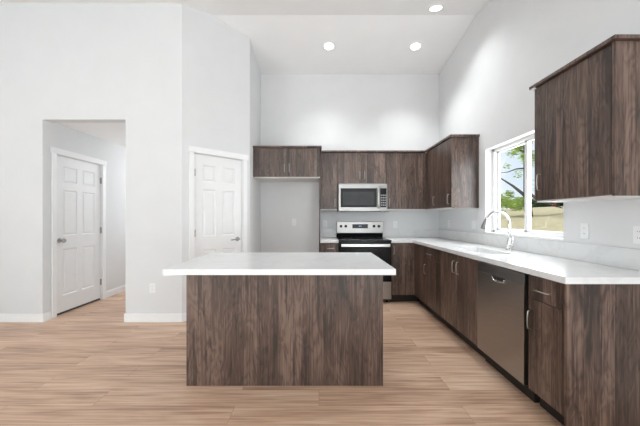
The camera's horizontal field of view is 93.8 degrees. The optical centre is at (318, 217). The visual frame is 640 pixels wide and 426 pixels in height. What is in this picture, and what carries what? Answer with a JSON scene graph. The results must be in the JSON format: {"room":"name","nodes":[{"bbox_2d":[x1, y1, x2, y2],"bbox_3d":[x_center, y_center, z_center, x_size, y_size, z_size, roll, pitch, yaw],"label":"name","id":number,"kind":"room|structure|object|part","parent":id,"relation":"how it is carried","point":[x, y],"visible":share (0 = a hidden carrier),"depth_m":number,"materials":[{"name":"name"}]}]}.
{"room":"kitchen","nodes":[
{"label":"kitchen","id":0,"kind":"room"},
{"bbox_2d":[52,123,125,290],"bbox_3d":[-3.370,-0.053,5.141,0.160,2.600,2.918,0,0,0],"label":"wall","id":1,"kind":"structure","parent":0,"point":[66,138],"depth_m":4.72,"materials":[{"name":"paint"}]},
{"bbox_2d":[50,147,106,318],"bbox_3d":[-3.320,0.191,4.140,0.181,2.112,0.952,0,0,0],"label":"door","id":2,"kind":"structure","parent":1,"relation":"in","point":[78,181],"depth_m":4.09,"materials":[{"name":"paint"}]},
{"bbox_3d":[-3.268,0.297,3.812,0.079,0.063,0.063,0,0,0],"label":"knob","id":3,"kind":"part","parent":2,"relation":"part of","materials":[{"name":"metal"}]},
{"bbox_2d":[106,285,125,297],"bbox_3d":[-3.284,1.197,5.603,0.013,0.100,1.995,0,0,0],"label":"baseboard","id":4,"kind":"structure","parent":1,"relation":"attached to","point":[115,291],"depth_m":4.82,"materials":[{"name":"paint"}]},
{"bbox_2d":[0,4,181,313],"bbox_3d":[-3.465,-0.728,3.622,3.670,3.950,0.120,0,0,0],"label":"wall","id":5,"kind":"structure","parent":0,"point":[60,63],"depth_m":3.56,"materials":[{"name":"paint"}]},
{"bbox_2d":[0,311,51,321],"bbox_3d":[-4.239,1.197,3.612,1.923,0.100,0.126,0,0,0],"label":"baseboard","id":6,"kind":"structure","parent":5,"relation":"attached to","point":[46,316],"depth_m":3.55,"materials":[{"name":"paint"}]},
{"bbox_2d":[149,283,154,292],"bbox_3d":[-1.980,0.842,3.558,0.070,0.114,0.007,0,0,0],"label":"wall outlet","id":7,"kind":"object","parent":5,"relation":"attached to","point":[151,285],"visible":1,"depth_m":3.56,"materials":[{"name":"white plastic"}]},
{"bbox_2d":[124,313,181,321],"bbox_3d":[-1.970,1.197,5.074,0.690,0.100,3.051,0,0,0],"label":"baseboard","id":8,"kind":"structure","parent":5,"relation":"attached to","point":[127,317],"depth_m":3.55,"materials":[{"name":"paint"}]},
{"bbox_2d":[58,123,125,147],"bbox_3d":[-2.796,-1.268,5.191,1.188,0.170,3.018,0,0,0],"label":"ceiling","id":9,"kind":"structure","parent":0,"point":[115,133],"depth_m":4.08,"materials":[{"name":"paint"}]},
{"bbox_2d":[182,4,249,313],"bbox_3d":[-1.359,-0.728,3.946,0.160,3.950,0.926,0,0,45],"label":"wall","id":10,"kind":"structure","parent":0,"point":[215,55],"depth_m":3.81,"materials":[{"name":"paint"}]},
{"bbox_2d":[182,313,185,321],"bbox_3d":[-1.297,1.197,3.886,0.013,0.100,0.923,0,0,45],"label":"baseboard","id":11,"kind":"structure","parent":10,"relation":"attached to","point":[183,314],"depth_m":3.57,"materials":[{"name":"paint"}]},
{"bbox_2d":[188,145,247,259],"bbox_3d":[-1.319,0.191,3.928,0.162,2.112,0.826,0,0,45],"label":"door","id":12,"kind":"structure","parent":10,"relation":"in","point":[217,179],"depth_m":3.89,"materials":[{"name":"paint"}]},
{"bbox_2d":[0,0,490,73],"bbox_3d":[-1.590,-1.904,0.000,7.420,1.609,10.200,0,0,0],"label":"ceiling","id":13,"kind":"structure","parent":0,"point":[286,36],"depth_m":4.03,"materials":[{"name":"paint"}]},
{"bbox_2d":[323,41,334,50],"bbox_3d":[0.147,-2.494,4.365,0.180,0.036,0.178,0,0,0],"label":"recessed light","id":14,"kind":"object","parent":13,"relation":"in","point":[328,46],"visible":1,"depth_m":4.36,"materials":[{"name":"white plastic"}]},
{"bbox_2d":[409,42,421,50],"bbox_3d":[1.410,-2.494,4.370,0.180,0.036,0.178,0,0,0],"label":"recessed light","id":15,"kind":"object","parent":13,"relation":"in","point":[414,46],"visible":1,"depth_m":4.37,"materials":[{"name":"white plastic"}]},
{"bbox_2d":[428,4,443,11],"bbox_3d":[1.430,-2.555,3.660,0.180,0.036,0.178,0,0,0],"label":"recessed light","id":16,"kind":"object","parent":13,"relation":"in","point":[437,7],"visible":1,"depth_m":3.65,"materials":[{"name":"white plastic"}]},
{"bbox_2d":[250,41,260,251],"bbox_3d":[-1.035,-0.728,4.609,0.120,3.950,0.783,0,0,0],"label":"wall","id":17,"kind":"structure","parent":0,"point":[255,76],"depth_m":4.53,"materials":[{"name":"paint"}]},
{"bbox_2d":[0,291,563,425],"bbox_3d":[-1.595,1.307,0.825,7.510,0.120,11.950,0,0,0],"label":"floor","id":18,"kind":"structure","parent":0,"point":[85,365],"depth_m":2.19,"materials":[{"name":"brown wood"}]},
{"bbox_2d":[186,275,382,385],"bbox_3d":[-0.253,0.809,2.534,1.454,0.876,0.644,0,0,0],"label":"kitchen island","id":19,"kind":"object","parent":18,"relation":"on","point":[242,330],"visible":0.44,"depth_m":2.21,"materials":[{"name":"brown wood"}]},
{"bbox_3d":[-0.971,0.809,2.508,0.018,0.876,0.592,0,0,0],"label":"panel","id":20,"kind":"part","parent":19,"relation":"part of","materials":[{"name":"brown wood"}]},
{"bbox_2d":[163,252,395,274],"bbox_3d":[-0.253,0.352,2.376,1.494,0.038,0.917,0,0,0],"label":"island countertop","id":21,"kind":"structure","parent":19,"relation":"on","point":[215,263],"depth_m":2.11,"materials":[{"name":"white stone"}]},
{"bbox_3d":[0.465,0.809,2.508,0.018,0.876,0.592,0,0,0],"label":"panel","id":22,"kind":"part","parent":19,"relation":"part of","materials":[{"name":"brown wood"}]},
{"bbox_2d":[319,178,319,251],"bbox_3d":[0.009,0.331,4.720,0.018,1.832,0.556,0,0,0],"label":"panel","id":23,"kind":"object","parent":18,"relation":"on","point":[319,178],"visible":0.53,"depth_m":4.44,"materials":[{"name":"brown wood"}]},
{"bbox_2d":[320,243,337,251],"bbox_3d":[0.153,0.809,4.664,0.266,0.876,0.668,0,0,0],"label":"base cabinet","id":24,"kind":"object","parent":18,"relation":"on","point":[324,247],"visible":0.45,"depth_m":4.36,"materials":[{"name":"brown wood"}]},
{"bbox_2d":[320,229,338,242],"bbox_3d":[0.153,0.285,4.670,0.266,0.172,0.656,0,0,0],"label":"countertop","id":25,"kind":"structure","parent":24,"relation":"on","point":[326,235],"depth_m":4.98,"materials":[{"name":"white stone"}]},
{"bbox_2d":[336,222,391,301],"bbox_3d":[0.670,0.659,4.629,0.761,1.175,0.718,0,0,0],"label":"range","id":26,"kind":"object","parent":18,"relation":"on","point":[352,236],"visible":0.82,"depth_m":4.36,"materials":[{"name":"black metal"}]},
{"bbox_2d":[337,237,391,241],"bbox_3d":[0.670,0.341,4.623,0.761,0.022,0.613,0,0,0],"label":"cooktop","id":27,"kind":"object","parent":26,"relation":"in","point":[341,239],"depth_m":4.44,"materials":[{"name":"black ceramic"}]},
{"bbox_3d":[0.670,0.655,4.339,0.757,0.553,0.034,0,0,0],"label":"oven door","id":28,"kind":"part","parent":26,"relation":"part of","materials":[{"name":"black glass"}]},
{"bbox_3d":[0.670,0.404,4.296,0.701,0.042,0.052,0,0,0],"label":"oven handle","id":29,"kind":"part","parent":26,"relation":"part of","materials":[{"name":"silver metal"}]},
{"bbox_3d":[0.670,1.060,4.339,0.757,0.249,0.034,0,0,0],"label":"storage drawer","id":30,"kind":"part","parent":26,"relation":"part of","materials":[{"name":"silver metal"}]},
{"bbox_2d":[391,243,418,300],"bbox_3d":[1.530,0.809,4.664,0.951,0.876,0.668,0,0,0],"label":"base cabinet","id":31,"kind":"object","parent":18,"relation":"on","point":[402,254],"visible":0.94,"depth_m":4.36,"materials":[{"name":"brown wood"}]},
{"bbox_3d":[1.194,0.756,4.372,0.270,0.751,0.020,0,0,0],"label":"door","id":32,"kind":"part","parent":31,"relation":"part of","materials":[{"name":"brown wood"}]},
{"bbox_2d":[383,229,639,283],"bbox_3d":[1.531,0.285,3.329,0.954,0.172,3.338,0,0,0],"label":"countertop","id":33,"kind":"structure","parent":31,"relation":"on","point":[558,261],"depth_m":2.36,"materials":[{"name":"white stone"}]},
{"bbox_2d":[481,211,513,250],"bbox_3d":[1.793,0.133,3.003,0.317,0.400,0.092,0,0,0],"label":"kitchen faucet","id":34,"kind":"object","parent":33,"relation":"on","point":[510,245],"visible":1,"depth_m":3.01,"materials":[{"name":"silver metal"}]},
{"bbox_2d":[506,239,511,250],"bbox_3d":[1.922,0.275,3.020,0.059,0.116,0.059,0,0,0],"label":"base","id":35,"kind":"object","parent":34,"relation":"attached to","point":[509,243],"depth_m":3.00,"materials":[{"name":"silver metal"}]},
{"bbox_2d":[414,243,446,325],"bbox_3d":[1.683,0.809,3.897,0.650,0.876,0.927,0,0,0],"label":"base cabinet","id":36,"kind":"object","parent":18,"relation":"on","point":[426,259],"visible":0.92,"depth_m":3.83,"materials":[{"name":"brown wood"}]},
{"bbox_3d":[1.400,0.833,3.688,0.020,0.599,0.501,0,0,0],"label":"door","id":37,"kind":"part","parent":36,"relation":"part of","materials":[{"name":"brown wood"}]},
{"bbox_3d":[1.400,0.455,3.688,0.020,0.147,0.501,0,0,0],"label":"drawer","id":38,"kind":"part","parent":36,"relation":"part of","materials":[{"name":"brown wood"}]},
{"bbox_2d":[440,251,485,358],"bbox_3d":[1.683,0.809,3.019,0.650,0.876,0.822,0,0,0],"label":"base cabinet","id":39,"kind":"object","parent":18,"relation":"on","point":[458,274],"visible":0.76,"depth_m":2.96,"materials":[{"name":"brown wood"}]},
{"bbox_3d":[1.400,0.756,3.224,0.020,0.751,0.408,0,0,0],"label":"door","id":40,"kind":"part","parent":39,"relation":"part of","materials":[{"name":"brown wood"}]},
{"bbox_3d":[1.400,0.756,2.813,0.020,0.751,0.408,0,0,0],"label":"door","id":41,"kind":"part","parent":39,"relation":"part of","materials":[{"name":"brown wood"}]},
{"bbox_2d":[477,261,539,402],"bbox_3d":[1.689,0.813,2.306,0.638,0.868,0.590,0,0,0],"label":"dishwasher","id":42,"kind":"object","parent":18,"relation":"on","point":[503,297],"visible":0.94,"depth_m":2.23,"materials":[{"name":"silver metal"}]},
{"bbox_3d":[1.394,0.794,2.306,0.032,0.670,0.590,0,0,0],"label":"door","id":43,"kind":"part","parent":42,"relation":"part of","materials":[{"name":"silver metal"}]},
{"bbox_2d":[526,275,563,424],"bbox_3d":[1.683,0.809,1.838,0.650,0.876,0.296,0,0,0],"label":"base cabinet","id":44,"kind":"object","parent":18,"relation":"on","point":[546,300],"visible":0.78,"depth_m":1.83,"materials":[{"name":"brown wood"}]},
{"bbox_3d":[1.374,0.672,1.957,0.032,0.128,0.008,0,0,0],"label":"handle","id":45,"kind":"part","parent":44,"relation":"part of","materials":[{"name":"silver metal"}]},
{"bbox_3d":[1.400,0.833,1.849,0.020,0.599,0.270,0,0,0],"label":"door","id":46,"kind":"part","parent":44,"relation":"part of","materials":[{"name":"brown wood"}]},
{"bbox_3d":[1.400,0.455,1.849,0.020,0.147,0.270,0,0,0],"label":"drawer","id":47,"kind":"part","parent":44,"relation":"part of","materials":[{"name":"brown wood"}]},
{"bbox_2d":[564,284,639,425],"bbox_3d":[1.697,0.809,1.681,0.622,0.876,0.018,0,0,0],"label":"end panel","id":48,"kind":"object","parent":18,"relation":"on","point":[602,321],"visible":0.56,"depth_m":1.67,"materials":[{"name":"brown wood"}]},
{"bbox_2d":[261,74,438,251],"bbox_3d":[0.527,-0.728,5.060,3.245,3.950,0.120,0,0,0],"label":"wall","id":49,"kind":"structure","parent":0,"point":[337,112],"depth_m":5.00,"materials":[{"name":"paint"}]},
{"bbox_2d":[253,146,321,181],"bbox_3d":[-0.466,-0.820,4.693,1.012,0.467,0.610,0,0,0],"label":"upper cabinet","id":50,"kind":"object","parent":49,"relation":"attached to","point":[270,163],"visible":0.94,"depth_m":4.42,"materials":[{"name":"brown wood"}]},
{"bbox_3d":[-0.721,-0.811,4.430,0.494,0.420,0.020,0,0,0],"label":"door","id":51,"kind":"part","parent":50,"relation":"part of","materials":[{"name":"brown wood"}]},
{"bbox_3d":[-0.466,-1.040,4.698,1.012,0.027,0.600,0,0,0],"label":"crown","id":52,"kind":"part","parent":50,"relation":"part of","materials":[{"name":"brown wood"}]},
{"bbox_3d":[-0.228,-0.811,4.430,0.485,0.420,0.020,0,0,0],"label":"door","id":53,"kind":"part","parent":50,"relation":"part of","materials":[{"name":"brown wood"}]},
{"bbox_2d":[320,150,336,209],"bbox_3d":[0.154,-0.576,4.811,0.266,0.920,0.375,0,0,0],"label":"upper cabinet","id":54,"kind":"object","parent":49,"relation":"attached to","point":[328,158],"visible":1,"depth_m":4.66,"materials":[{"name":"brown wood"}]},
{"bbox_3d":[0.165,-1.022,4.816,0.244,0.027,0.365,0,0,0],"label":"crown","id":55,"kind":"part","parent":54,"relation":"part of","materials":[{"name":"brown wood"}]},
{"bbox_2d":[337,150,386,184],"bbox_3d":[0.670,-0.782,4.811,0.764,0.508,0.375,0,0,0],"label":"upper cabinet","id":56,"kind":"object","parent":49,"relation":"attached to","point":[353,166],"visible":0.97,"depth_m":4.66,"materials":[{"name":"brown wood"}]},
{"bbox_3d":[0.479,-0.767,4.665,0.379,0.472,0.020,0,0,0],"label":"door","id":57,"kind":"part","parent":56,"relation":"part of","materials":[{"name":"brown wood"}]},
{"bbox_3d":[0.670,-1.022,4.816,0.764,0.027,0.365,0,0,0],"label":"crown","id":58,"kind":"part","parent":56,"relation":"part of","materials":[{"name":"brown wood"}]},
{"bbox_2d":[337,183,389,211],"bbox_3d":[0.700,-0.305,4.771,0.796,0.436,0.449,0,0,0],"label":"microwave oven","id":59,"kind":"object","parent":56,"relation":"attached to","point":[351,197],"visible":1,"depth_m":4.60,"materials":[{"name":"metal"}]},
{"bbox_3d":[0.612,-0.299,4.597,0.556,0.293,0.002,0,0,0],"label":"door glass","id":60,"kind":"part","parent":59,"relation":"part of","materials":[{"name":"grey glass"}]},
{"bbox_3d":[0.993,-0.301,4.612,0.114,0.413,0.029,0,0,0],"label":"control panel","id":61,"kind":"part","parent":59,"relation":"part of","materials":[{"name":"silver metal"}]},
{"bbox_3d":[0.861,-0.767,4.665,0.379,0.472,0.020,0,0,0],"label":"door","id":62,"kind":"part","parent":56,"relation":"part of","materials":[{"name":"brown wood"}]},
{"bbox_2d":[386,150,425,209],"bbox_3d":[1.359,-0.576,4.811,0.611,0.920,0.375,0,0,0],"label":"upper cabinet","id":63,"kind":"object","parent":49,"relation":"attached to","point":[405,169],"visible":0.88,"depth_m":4.66,"materials":[{"name":"brown wood"}]},
{"bbox_3d":[1.359,-1.022,4.816,0.611,0.027,0.365,0,0,0],"label":"crown","id":64,"kind":"part","parent":63,"relation":"part of","materials":[{"name":"brown wood"}]},
{"bbox_2d":[439,0,639,248],"bbox_3d":[2.080,-0.728,0.000,0.140,3.950,10.200,0,0,0],"label":"wall","id":65,"kind":"structure","parent":0,"point":[509,46],"depth_m":3.03,"materials":[{"name":"paint"}]},
{"bbox_2d":[425,134,479,209],"bbox_3d":[1.821,-0.576,4.367,0.375,0.920,1.263,0,0,0],"label":"upper cabinet","id":66,"kind":"object","parent":65,"relation":"attached to","point":[452,163],"visible":1,"depth_m":3.76,"materials":[{"name":"brown wood"}]},
{"bbox_3d":[1.675,-0.567,4.423,0.020,0.872,0.352,0,0,0],"label":"door","id":67,"kind":"part","parent":66,"relation":"part of","materials":[{"name":"brown wood"}]},
{"bbox_3d":[1.675,-0.567,4.000,0.020,0.872,0.486,0,0,0],"label":"door","id":68,"kind":"part","parent":66,"relation":"part of","materials":[{"name":"brown wood"}]},
{"bbox_3d":[1.825,-1.022,4.181,0.365,0.027,0.893,0,0,0],"label":"crown","id":69,"kind":"part","parent":66,"relation":"part of","materials":[{"name":"brown wood"}]},
{"bbox_3d":[1.847,-0.562,3.767,0.322,0.892,0.019,0,0,0],"label":"panel","id":70,"kind":"part","parent":66,"relation":"part of","materials":[{"name":"brown wood"}]},
{"bbox_2d":[472,220,476,228],"bbox_3d":[2.006,0.097,3.870,0.008,0.114,0.116,0,0,0],"label":"wall switch","id":71,"kind":"object","parent":65,"relation":"attached to","point":[474,222],"visible":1,"depth_m":3.85,"materials":[{"name":"white plastic"}]},
{"bbox_2d":[485,134,562,240],"bbox_3d":[2.076,-0.309,3.037,0.144,1.012,1.154,0,0,0],"label":"window","id":72,"kind":"structure","parent":65,"relation":"in","point":[527,233],"depth_m":3.04,"materials":[{"name":"white plastic"}]},
{"bbox_3d":[2.131,-0.315,3.292,0.020,0.940,0.554,0,0,0],"label":"sash","id":73,"kind":"part","parent":72,"relation":"part of","materials":[{"name":"white plastic"}]},
{"bbox_3d":[2.050,0.187,3.037,0.091,0.020,1.152,0,0,0],"label":"sill","id":74,"kind":"part","parent":72,"relation":"part of","materials":[{"name":"paint"}]},
{"bbox_3d":[2.111,-0.315,2.782,0.020,0.940,0.554,0,0,0],"label":"sash","id":75,"kind":"part","parent":72,"relation":"part of","materials":[{"name":"white plastic"}]},
{"bbox_2d":[529,34,639,201],"bbox_3d":[1.821,-0.566,1.998,0.375,0.899,0.680,0,0,0],"label":"upper cabinet","id":76,"kind":"object","parent":65,"relation":"attached to","point":[587,111],"visible":1,"depth_m":1.83,"materials":[{"name":"brown wood"}]},
{"bbox_3d":[1.675,-0.559,2.007,0.020,0.856,0.606,0,0,0],"label":"door","id":77,"kind":"part","parent":76,"relation":"part of","materials":[{"name":"brown wood"}]},
{"bbox_3d":[1.825,-1.004,1.998,0.367,0.023,0.680,0,0,0],"label":"crown","id":78,"kind":"part","parent":76,"relation":"part of","materials":[{"name":"brown wood"}]},
{"bbox_3d":[1.836,-0.557,1.691,0.344,0.870,0.019,0,0,0],"label":"panel","id":79,"kind":"part","parent":76,"relation":"part of","materials":[{"name":"brown wood"}]},
{"bbox_2d":[580,223,588,238],"bbox_3d":[2.006,0.104,2.260,0.007,0.114,0.070,0,0,0],"label":"wall outlet","id":80,"kind":"object","parent":65,"relation":"attached to","point":[584,228],"visible":1,"depth_m":2.26,"materials":[{"name":"white plastic"}]},
{"bbox_2d":[633,226,639,243],"bbox_3d":[2.006,0.111,1.875,0.007,0.114,0.070,0,0,0],"label":"wall outlet","id":81,"kind":"object","parent":65,"relation":"attached to","point":[636,229],"visible":1,"depth_m":1.89,"materials":[{"name":"white plastic"}]},
{"label":"outside","id":82,"kind":"structure","parent":0,"visible":0},
{"bbox_2d":[500,206,562,231],"bbox_3d":[22.410,0.447,32.800,40.500,2.100,81.600,0,0,0],"label":"ground","id":83,"kind":"structure","parent":82,"point":[543,218],"depth_m":12.78,"materials":[{"name":"beige soil"}]},
{"bbox_2d":[500,196,534,208],"bbox_3d":[23.915,-1.538,37.320,4.733,2.133,4.438,0,0,0],"label":"tree","id":84,"kind":"object","parent":83,"relation":"on","point":[522,197],"visible":0.08,"depth_m":36.69,"materials":[{"name":"green plant"}]},
{"bbox_2d":[500,141,561,216],"bbox_3d":[9.483,-2.773,13.964,1.708,5.779,4.551,0,0,0],"label":"leafy tree","id":85,"kind":"object","parent":83,"relation":"on","point":[514,205],"visible":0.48,"depth_m":14.27,"materials":[{"name":"green plant"}]},
{"bbox_2d":[532,198,553,207],"bbox_3d":[14.885,-0.849,20.219,1.454,1.057,1.654,0,0,-40],"label":"shrub","id":86,"kind":"object","parent":83,"relation":"on","point":[535,203],"visible":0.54,"depth_m":20.00,"materials":[{"name":"green plant"}]},
{"bbox_2d":[554,202,562,205],"bbox_3d":[19.018,-1.151,23.584,2.152,1.539,1.810,0,0,26],"label":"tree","id":87,"kind":"object","parent":83,"relation":"on","point":[557,203],"visible":0.12,"depth_m":23.41,"materials":[{"name":"green plant"}]}
]}

